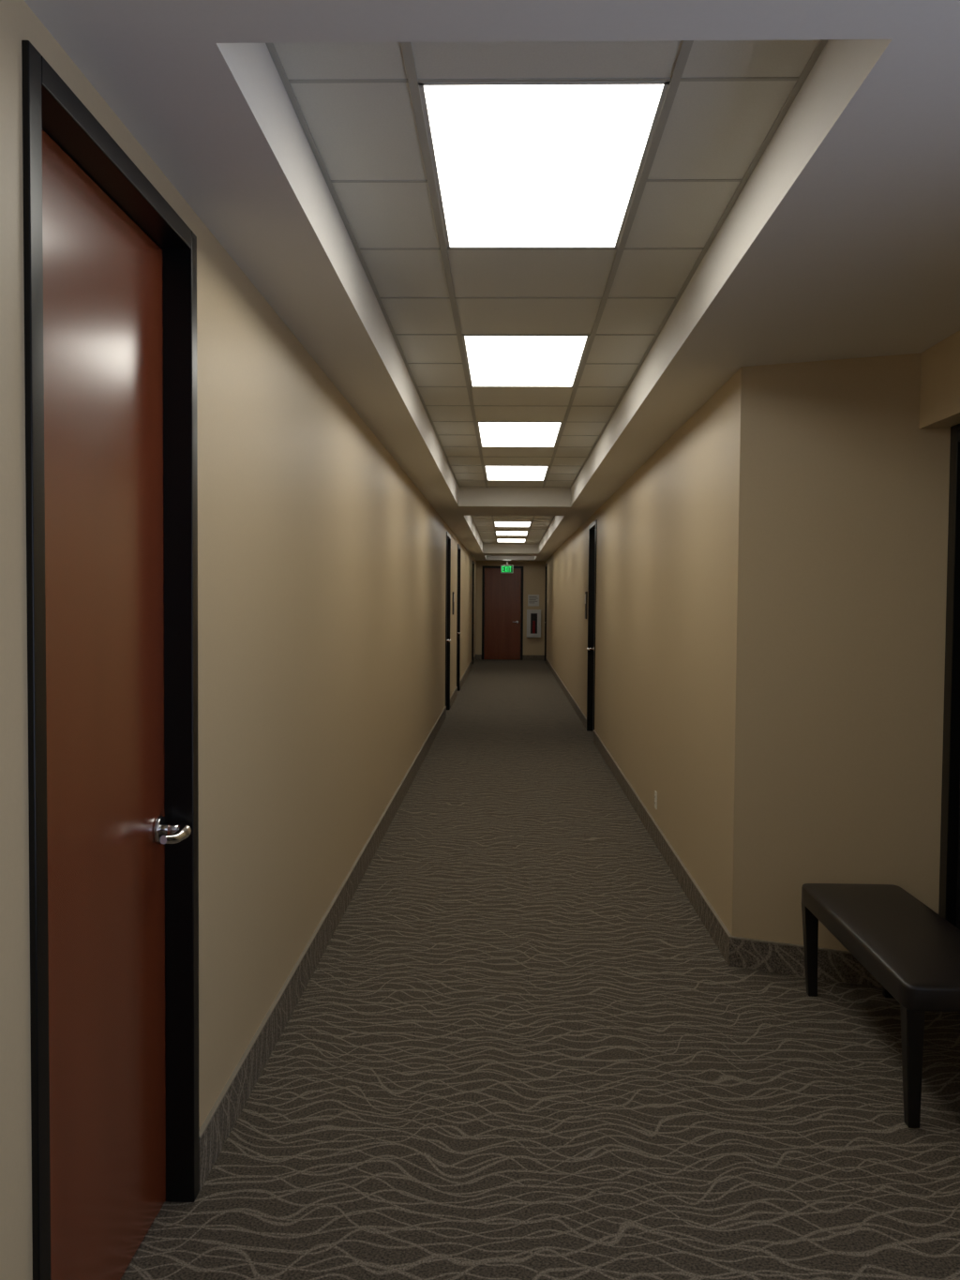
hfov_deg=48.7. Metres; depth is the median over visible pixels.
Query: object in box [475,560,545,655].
wall
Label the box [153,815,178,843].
rose
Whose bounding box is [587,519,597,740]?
frame
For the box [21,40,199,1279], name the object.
frame
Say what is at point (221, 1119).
baseboard
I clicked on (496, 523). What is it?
fluorescent ceiling light
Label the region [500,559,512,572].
exit sign
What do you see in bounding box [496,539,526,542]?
fluorescent ceiling light
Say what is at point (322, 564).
wall
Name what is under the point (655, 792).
electrical outlet
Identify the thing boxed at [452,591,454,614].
room sign
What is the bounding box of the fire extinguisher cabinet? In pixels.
[527,609,541,637]
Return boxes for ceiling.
[24,0,959,560]
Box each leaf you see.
[41,128,165,1279]
[483,568,521,659]
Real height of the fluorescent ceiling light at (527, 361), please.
0.102 m
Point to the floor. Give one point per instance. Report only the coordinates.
(519, 1048)
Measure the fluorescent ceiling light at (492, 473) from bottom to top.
0.102 m
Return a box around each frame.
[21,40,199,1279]
[445,531,451,709]
[456,543,461,691]
[471,560,474,663]
[481,565,523,660]
[544,563,547,661]
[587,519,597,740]
[938,423,959,927]
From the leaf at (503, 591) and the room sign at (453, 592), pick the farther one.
the leaf at (503, 591)
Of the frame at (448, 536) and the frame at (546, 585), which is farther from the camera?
the frame at (546, 585)
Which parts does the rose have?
handle neck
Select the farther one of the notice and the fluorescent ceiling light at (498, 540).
the notice
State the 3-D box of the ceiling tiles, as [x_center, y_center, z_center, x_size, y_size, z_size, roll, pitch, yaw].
[0.456,-1.780,14.560,1.216,0.015,25.350,0,2,1]
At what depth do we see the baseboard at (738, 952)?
4.63 m
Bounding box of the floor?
[120,659,959,1279]
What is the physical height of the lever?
0.036 m
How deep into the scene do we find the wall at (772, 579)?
4.53 m
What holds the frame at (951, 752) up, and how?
attached to the wall at (940, 394)
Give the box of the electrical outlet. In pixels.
[654,790,657,809]
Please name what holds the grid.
attached to the ceiling
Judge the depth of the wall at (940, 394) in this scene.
4.08 m
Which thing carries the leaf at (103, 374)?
attached to the wall at (322, 564)
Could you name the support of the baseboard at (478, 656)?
attached to the wall at (534, 571)
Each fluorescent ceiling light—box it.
[418,81,670,248]
[462,335,589,387]
[477,421,562,447]
[484,466,549,480]
[494,521,531,527]
[496,531,528,535]
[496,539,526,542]
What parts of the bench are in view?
leg, seat, leg, leg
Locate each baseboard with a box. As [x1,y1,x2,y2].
[199,653,476,1190]
[476,654,543,660]
[543,655,882,987]
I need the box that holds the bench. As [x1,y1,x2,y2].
[801,883,959,1128]
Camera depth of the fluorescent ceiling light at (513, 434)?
7.77 m
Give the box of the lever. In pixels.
[160,823,191,844]
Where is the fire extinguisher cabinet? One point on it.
(534, 616)
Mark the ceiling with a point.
(842, 241)
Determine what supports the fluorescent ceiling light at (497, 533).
attached to the ceiling
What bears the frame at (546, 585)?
attached to the wall at (772, 579)
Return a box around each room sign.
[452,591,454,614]
[585,591,587,618]
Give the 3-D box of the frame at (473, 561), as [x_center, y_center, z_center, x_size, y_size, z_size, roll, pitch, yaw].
[-0.234,-0.638,25.409,0.142,2.500,1.000,0,2,1]
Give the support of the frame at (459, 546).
attached to the wall at (322, 564)
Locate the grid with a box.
[265,39,828,543]
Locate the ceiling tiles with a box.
[273,39,820,543]
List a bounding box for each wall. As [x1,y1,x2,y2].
[0,0,476,1279]
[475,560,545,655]
[545,353,950,950]
[919,330,959,428]
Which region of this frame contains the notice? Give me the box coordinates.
[527,594,539,605]
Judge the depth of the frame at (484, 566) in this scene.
27.87 m
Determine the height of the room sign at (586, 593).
0.340 m
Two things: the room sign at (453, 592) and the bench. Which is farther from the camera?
the room sign at (453, 592)
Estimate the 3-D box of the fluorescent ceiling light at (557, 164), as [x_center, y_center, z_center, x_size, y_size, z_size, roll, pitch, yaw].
[0.165,-1.378,3.063,0.589,0.102,1.175,0,2,1]

